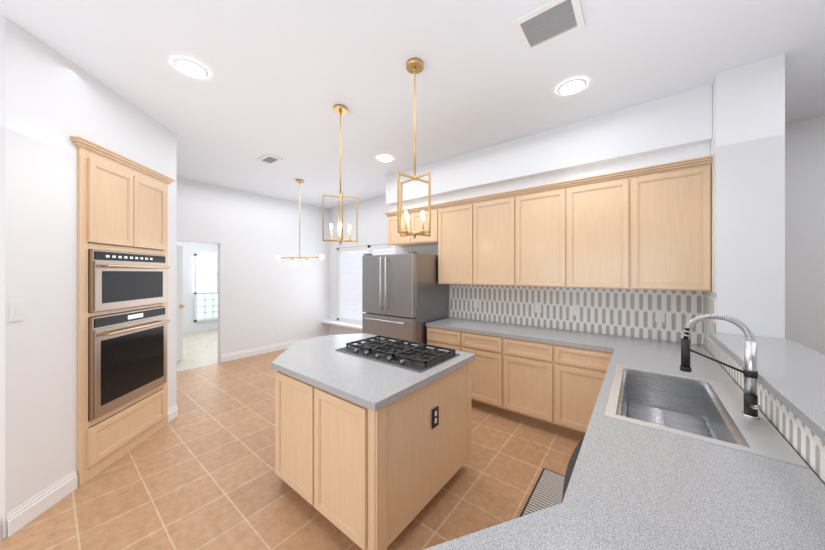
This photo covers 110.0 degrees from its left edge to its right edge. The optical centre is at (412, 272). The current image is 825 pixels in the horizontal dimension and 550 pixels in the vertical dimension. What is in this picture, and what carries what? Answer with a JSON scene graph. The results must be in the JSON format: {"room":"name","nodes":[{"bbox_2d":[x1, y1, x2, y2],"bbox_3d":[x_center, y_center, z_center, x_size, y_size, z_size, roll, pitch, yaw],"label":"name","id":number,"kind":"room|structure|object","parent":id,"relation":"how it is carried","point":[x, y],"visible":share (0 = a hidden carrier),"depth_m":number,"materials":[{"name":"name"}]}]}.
{"room":"kitchen","nodes":[
{"label":"kitchen","id":0,"kind":"room"},
{"bbox_2d":[0,14,4,539],"bbox_3d":[-3.374,0.025,0.527,0.125,3.050,3.055,0,0,38],"label":"wall","id":1,"kind":"structure","parent":0,"point":[2,266],"depth_m":1.68,"materials":[{"name":"white paint"}]},
{"bbox_2d":[0,470,77,540],"bbox_3d":[-3.338,1.482,0.683,0.294,0.135,3.344,0,0,38],"label":"baseboard","id":2,"kind":"structure","parent":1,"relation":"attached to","point":[27,512],"depth_m":1.85,"materials":[{"name":"white wood"}]},
{"bbox_2d":[5,16,175,537],"bbox_3d":[-2.814,0.025,2.366,0.700,3.050,1.445,0,0,-7],"label":"wall","id":3,"kind":"structure","parent":0,"point":[54,100],"depth_m":1.91,"materials":[{"name":"white paint"}]},
{"bbox_2d":[9,301,23,321],"bbox_3d":[-2.382,0.230,1.740,0.008,0.120,0.070,0,0,-7],"label":"switch plate","id":4,"kind":"object","parent":3,"relation":"attached to","point":[16,310],"visible":1,"depth_m":1.74,"materials":[{"name":"white plastic"}]},
{"bbox_2d":[176,241,217,332],"bbox_3d":[-6.807,0.025,6.324,0.120,3.050,7.920,0,0,38],"label":"wall","id":5,"kind":"structure","parent":0,"point":[190,249],"depth_m":7.54,"materials":[{"name":"white paint"}]},
{"bbox_2d":[194,254,217,321],"bbox_3d":[-5.394,0.390,7.973,0.060,1.780,1.040,0,0,38],"label":"window","id":6,"kind":"structure","parent":5,"relation":"in","point":[205,287],"depth_m":7.76,"materials":[{"name":"white glass"}]},
{"bbox_2d":[176,177,328,361],"bbox_3d":[-4.248,0.025,3.916,0.120,3.050,7.300,0,0,38],"label":"wall","id":7,"kind":"structure","parent":0,"point":[253,236],"depth_m":5.51,"materials":[{"name":"white paint"}]},
{"bbox_2d":[176,245,183,361],"bbox_3d":[-4.061,0.524,4.779,0.628,2.028,0.577,0,0,38],"label":"door","id":8,"kind":"structure","parent":7,"relation":"in","point":[179,302],"depth_m":5.08,"materials":[{"name":"white wood"}]},
{"bbox_2d":[220,334,328,362],"bbox_3d":[-2.639,1.482,5.850,0.018,0.135,2.190,0,0,38],"label":"baseboard","id":9,"kind":"structure","parent":7,"relation":"attached to","point":[280,346],"depth_m":5.47,"materials":[{"name":"white"}]},
{"bbox_2d":[0,329,580,549],"bbox_3d":[-1.573,1.600,2.205,13.200,0.100,7.920,0,0,38],"label":"floor","id":10,"kind":"structure","parent":0,"point":[198,473],"depth_m":2.10,"materials":[{"name":"tile"}]},
{"bbox_2d":[70,136,175,486],"bbox_3d":[-2.746,0.291,2.497,0.666,2.517,0.982,0,0,-7],"label":"tall cabinet","id":11,"kind":"object","parent":10,"relation":"on","point":[122,203],"visible":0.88,"depth_m":2.34,"materials":[{"name":"beige wood"}]},
{"bbox_2d":[88,306,169,420],"bbox_3d":[-2.561,0.720,2.519,0.399,0.770,0.750,0,0,-7],"label":"wall oven","id":12,"kind":"object","parent":11,"relation":"in","point":[127,356],"visible":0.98,"depth_m":2.42,"materials":[{"name":"silver metal"}]},
{"bbox_2d":[88,250,169,311],"bbox_3d":[-2.562,0.060,2.519,0.396,0.470,0.750,0,0,-7],"label":"microwave oven","id":13,"kind":"object","parent":11,"relation":"in","point":[118,280],"visible":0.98,"depth_m":2.42,"materials":[{"name":"silver metal"}]},
{"bbox_2d":[275,361,471,549],"bbox_3d":[-0.430,1.115,2.306,1.452,0.869,1.072,0,0,38],"label":"kitchen island","id":14,"kind":"object","parent":10,"relation":"on","point":[362,477],"visible":0.75,"depth_m":1.70,"materials":[{"name":"beige wood"}]},
{"bbox_2d":[271,333,474,410],"bbox_3d":[-0.432,0.660,2.313,1.500,0.040,1.100,0,0,38],"label":"island countertop","id":15,"kind":"structure","parent":14,"relation":"on","point":[321,362],"depth_m":1.90,"materials":[{"name":"grey stone"}]},
{"bbox_2d":[335,335,459,372],"bbox_3d":[-0.134,0.636,2.320,0.876,0.085,0.516,0,0,38],"label":"cooktop","id":16,"kind":"object","parent":15,"relation":"in","point":[419,357],"visible":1,"depth_m":2.23,"materials":[{"name":"black metal"}]},
{"bbox_2d":[432,406,438,428],"bbox_3d":[0.149,0.930,1.862,0.007,0.120,0.070,0,0,38],"label":"outlet","id":17,"kind":"object","parent":14,"relation":"attached to","point":[435,417],"visible":0.98,"depth_m":1.86,"materials":[{"name":"black plastic"}]},
{"bbox_2d":[362,251,447,343],"bbox_3d":[-0.113,0.640,4.097,0.905,1.820,0.901,0,0,38],"label":"fridge","id":18,"kind":"object","parent":10,"relation":"on","point":[404,296],"visible":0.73,"depth_m":3.74,"materials":[{"name":"silver metal"}]},
{"bbox_2d":[427,327,466,351],"bbox_3d":[0.585,1.115,3.755,0.556,0.868,0.626,0,0,38],"label":"base cabinet","id":19,"kind":"object","parent":10,"relation":"on","point":[452,339],"depth_m":3.49,"materials":[{"name":"brown wood"}]},
{"bbox_2d":[467,332,506,415],"bbox_3d":[0.954,1.115,3.465,0.613,0.868,0.626,0,0,38],"label":"base cabinet","id":20,"kind":"object","parent":10,"relation":"on","point":[489,366],"depth_m":3.17,"materials":[{"name":"brown wood"}]},
{"bbox_2d":[507,338,562,432],"bbox_3d":[1.345,1.115,3.158,0.614,0.868,0.626,0,0,38],"label":"base cabinet","id":21,"kind":"object","parent":10,"relation":"on","point":[554,387],"depth_m":2.87,"materials":[{"name":"brown wood"}]},
{"bbox_2d":[424,317,824,549],"bbox_3d":[0.342,0.660,1.815,2.583,0.040,3.976,0,0,38],"label":"countertop","id":22,"kind":"structure","parent":21,"relation":"on","point":[632,486],"depth_m":0.85,"materials":[{"name":"grey stone"}]},
{"bbox_2d":[604,365,808,467],"bbox_3d":[1.352,0.758,1.468,0.559,0.247,0.890,0,0,38],"label":"sink","id":23,"kind":"object","parent":22,"relation":"in","point":[705,410],"visible":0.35,"depth_m":1.62,"materials":[{"name":"silver metal"}]},
{"bbox_2d":[680,314,762,419],"bbox_3d":[1.393,0.412,1.312,0.259,0.446,0.131,0,0,38],"label":"faucet","id":24,"kind":"object","parent":22,"relation":"on","point":[750,375],"visible":1,"depth_m":1.28,"materials":[{"name":"silver metal"}]},
{"bbox_2d":[519,468,564,516],"bbox_3d":[0.972,1.543,1.882,0.400,0.012,0.720,0,0,38],"label":"mat","id":25,"kind":"object","parent":10,"relation":"on","point":[547,491],"visible":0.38,"depth_m":2.02,"materials":[{"name":"grey fabric"}]},
{"bbox_2d":[563,346,606,438],"bbox_3d":[1.713,1.115,2.868,0.555,0.868,0.626,0,0,38],"label":"base cabinet","id":26,"kind":"object","parent":10,"relation":"on","point":[580,365],"depth_m":2.63,"materials":[{"name":"brown wood"}]},
{"bbox_2d":[583,415,591,436],"bbox_3d":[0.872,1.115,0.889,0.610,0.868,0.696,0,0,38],"label":"base cabinet","id":27,"kind":"object","parent":10,"relation":"on","point":[588,420],"depth_m":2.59,"materials":[{"name":"brown wood"}]},
{"bbox_2d":[562,435,584,501],"bbox_3d":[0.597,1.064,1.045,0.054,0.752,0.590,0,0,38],"label":"dishwasher","id":28,"kind":"object","parent":27,"relation":"in","point":[572,463],"visible":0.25,"depth_m":1.03,"materials":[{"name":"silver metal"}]},
{"bbox_2d":[599,352,612,392],"bbox_3d":[1.768,1.115,2.059,0.648,0.868,0.616,0,0,38],"label":"base cabinet","id":29,"kind":"object","parent":10,"relation":"on","point":[603,367],"depth_m":2.51,"materials":[{"name":"brown wood"}]},
{"bbox_2d":[329,196,389,334],"bbox_3d":[-0.980,0.025,6.064,2.600,3.050,0.120,0,0,38],"label":"wall","id":30,"kind":"structure","parent":0,"point":[372,223],"depth_m":6.22,"materials":[{"name":"white paint"}]},
{"bbox_2d":[321,319,361,329],"bbox_3d":[-1.063,1.143,5.926,2.440,0.115,0.240,0,0,38],"label":"window sill","id":31,"kind":"structure","parent":30,"relation":"attached to","point":[345,324],"depth_m":6.20,"materials":[{"name":"white"}]},
{"bbox_2d":[337,244,394,323],"bbox_3d":[-0.870,0.255,5.978,2.080,1.650,0.080,0,0,38],"label":"window blinds","id":32,"kind":"object","parent":30,"relation":"attached to","point":[349,284],"visible":0.42,"depth_m":6.32,"materials":[{"name":"white"}]},
{"bbox_2d":[0,0,824,208],"bbox_3d":[-1.573,-1.550,2.205,13.200,0.100,7.920,0,0,38],"label":"ceiling","id":33,"kind":"structure","parent":0,"point":[283,78],"depth_m":2.12,"materials":[{"name":"white paint"}]},
{"bbox_2d":[172,58,208,77],"bbox_3d":[-1.619,-1.492,2.114,0.214,0.008,0.214,0,0,38],"label":"recessed light","id":34,"kind":"object","parent":33,"relation":"in","point":[189,67],"visible":1,"depth_m":2.10,"materials":[{"name":"white"}]},
{"bbox_2d":[257,154,282,164],"bbox_3d":[-1.878,-1.492,3.807,0.300,0.013,0.200,0,0,38],"label":"ceiling vent","id":35,"kind":"object","parent":33,"relation":"in","point":[269,159],"visible":1,"depth_m":3.79,"materials":[{"name":"white metal"}]},
{"bbox_2d":[276,179,323,266],"bbox_3d":[-1.826,-0.801,4.682,0.864,1.396,0.367,0,0,38],"label":"chandelier","id":36,"kind":"object","parent":33,"relation":"hanging from","point":[293,262],"visible":1,"depth_m":4.67,"materials":[{"name":"gold metal"}]},
{"bbox_2d":[322,104,357,244],"bbox_3d":[-0.655,-0.878,2.628,0.229,1.242,0.229,0,0,25],"label":"pendant light","id":37,"kind":"object","parent":33,"relation":"hanging from","point":[340,109],"visible":1,"depth_m":2.62,"materials":[{"name":"gold metal"}]},
{"bbox_2d":[377,155,392,161],"bbox_3d":[-0.358,-1.492,3.781,0.214,0.008,0.214,0,0,38],"label":"recessed light","id":38,"kind":"object","parent":33,"relation":"in","point":[384,158],"visible":1,"depth_m":3.76,"materials":[{"name":"white"}]},
{"bbox_2d":[397,58,430,237],"bbox_3d":[0.016,-0.873,2.074,0.229,1.252,0.229,0,0,3],"label":"pendant light","id":39,"kind":"object","parent":33,"relation":"hanging from","point":[414,66],"visible":1,"depth_m":2.04,"materials":[{"name":"gold metal"}]},
{"bbox_2d":[512,0,584,53],"bbox_3d":[0.819,-1.492,1.736,0.340,0.013,0.300,0,0,38],"label":"ceiling vent","id":40,"kind":"object","parent":33,"relation":"in","point":[551,21],"visible":1,"depth_m":1.73,"materials":[{"name":"white metal"}]},
{"bbox_2d":[557,78,586,94],"bbox_3d":[1.282,-1.492,2.325,0.214,0.008,0.214,0,0,38],"label":"recessed light","id":41,"kind":"object","parent":33,"relation":"in","point":[572,86],"visible":1,"depth_m":2.31,"materials":[{"name":"white"}]},
{"bbox_2d":[386,85,709,352],"bbox_3d":[1.206,0.025,3.505,4.000,3.050,0.500,0,0,38],"label":"wall","id":42,"kind":"structure","parent":0,"point":[676,127],"depth_m":2.91,"materials":[{"name":"white paint"}]},
{"bbox_2d":[387,211,415,246],"bbox_3d":[-0.081,-0.660,4.459,0.519,0.480,0.348,0,0,38],"label":"upper cabinet","id":43,"kind":"object","parent":42,"relation":"attached to","point":[394,239],"depth_m":4.37,"materials":[{"name":"brown wood"}]},
{"bbox_2d":[412,207,435,245],"bbox_3d":[0.242,-0.660,4.204,0.519,0.480,0.348,0,0,38],"label":"upper cabinet","id":44,"kind":"object","parent":42,"relation":"attached to","point":[419,240],"depth_m":4.06,"materials":[{"name":"brown wood"}]},
{"bbox_2d":[436,199,475,284],"bbox_3d":[0.673,-0.375,3.866,0.576,1.050,0.348,0,0,38],"label":"upper cabinet","id":45,"kind":"object","parent":42,"relation":"attached to","point":[455,222],"depth_m":3.73,"materials":[{"name":"brown wood"}]},
{"bbox_2d":[476,191,519,285],"bbox_3d":[1.059,-0.375,3.562,0.632,1.050,0.348,0,0,38],"label":"upper cabinet","id":46,"kind":"object","parent":42,"relation":"attached to","point":[497,216],"depth_m":3.39,"materials":[{"name":"brown wood"}]},
{"bbox_2d":[520,183,571,287],"bbox_3d":[1.468,-0.375,3.240,0.632,1.050,0.348,0,0,38],"label":"upper cabinet","id":47,"kind":"object","parent":42,"relation":"attached to","point":[545,212],"depth_m":3.07,"materials":[{"name":"brown wood"}]},
{"bbox_2d":[451,284,702,344],"bbox_3d":[1.574,0.395,3.373,2.602,0.488,0.008,0,0,38],"label":"backsplash","id":48,"kind":"structure","parent":42,"relation":"attached to","point":[626,312],"depth_m":3.11,"materials":[{"name":"tile"}]},
{"bbox_2d":[474,299,477,307],"bbox_3d":[0.861,0.410,3.924,0.070,0.120,0.007,0,0,38],"label":"electrical outlet plate","id":49,"kind":"object","parent":48,"relation":"attached to","point":[475,300],"depth_m":3.92,"materials":[{"name":"white plastic"}]},
{"bbox_2d":[535,302,540,312],"bbox_3d":[1.489,0.410,3.429,0.070,0.120,0.007,0,0,38],"label":"electrical outlet plate","id":50,"kind":"object","parent":48,"relation":"attached to","point":[537,305],"depth_m":3.43,"materials":[{"name":"white plastic"}]},
{"bbox_2d":[573,305,579,315],"bbox_3d":[1.804,0.410,3.182,0.070,0.120,0.007,0,0,38],"label":"electrical outlet plate","id":51,"kind":"object","parent":48,"relation":"attached to","point":[576,308],"depth_m":3.18,"materials":[{"name":"white plastic"}]},
{"bbox_2d":[655,309,664,322],"bbox_3d":[2.354,0.410,2.749,0.070,0.120,0.007,0,0,38],"label":"electrical outlet plate","id":52,"kind":"object","parent":48,"relation":"attached to","point":[659,315],"depth_m":2.75,"materials":[{"name":"white plastic"}]},
{"bbox_2d":[572,171,639,289],"bbox_3d":[1.877,-0.375,2.918,0.632,1.050,0.348,0,0,38],"label":"upper cabinet","id":53,"kind":"object","parent":42,"relation":"attached to","point":[606,209],"depth_m":2.73,"materials":[{"name":"brown wood"}]},
{"bbox_2d":[640,159,711,291],"bbox_3d":[2.263,-0.375,2.614,0.576,1.050,0.348,0,0,38],"label":"upper cabinet","id":54,"kind":"object","parent":42,"relation":"attached to","point":[646,228],"depth_m":2.43,"materials":[{"name":"brown wood"}]},
{"bbox_2d":[710,54,784,358],"bbox_3d":[2.420,0.025,2.079,0.328,3.050,0.002,0,0,38],"label":"wall","id":55,"kind":"structure","parent":0,"point":[732,121],"depth_m":2.08,"materials":[{"name":"white paint"}]},
{"bbox_2d":[719,363,824,484],"bbox_3d":[1.010,1.020,0.432,0.148,1.060,4.328,0,0,38],"label":"wall","id":56,"kind":"structure","parent":0,"point":[816,474],"depth_m":1.12,"materials":[{"name":"white paint"}]},
{"bbox_2d":[703,291,715,355],"bbox_3d":[2.438,0.395,2.376,0.008,0.488,0.488,0,0,38],"label":"backsplash","id":57,"kind":"structure","parent":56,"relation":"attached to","point":[709,302],"depth_m":2.34,"materials":[{"name":"tile"}]},
{"bbox_2d":[709,332,824,442],"bbox_3d":[1.073,0.469,0.381,0.385,0.038,4.326,0,0,38],"label":"bar","id":58,"kind":"object","parent":56,"relation":"on","point":[791,375],"visible":0.9,"depth_m":1.31,"materials":[{"name":"grey stone"}]},
{"bbox_2d":[714,341,824,481],"bbox_3d":[1.256,0.565,0.874,0.008,0.148,3.328,0,0,38],"label":"backsplash","id":59,"kind":"structure","parent":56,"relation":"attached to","point":[805,441],"depth_m":1.10,"materials":[{"name":"tile"}]},
{"bbox_2d":[785,116,824,354],"bbox_3d":[4.713,0.025,2.221,3.340,3.050,0.120,0,0,38],"label":"wall","id":60,"kind":"structure","parent":0,"point":[804,232],"depth_m":2.81,"materials":[{"name":"white paint"}]}
]}

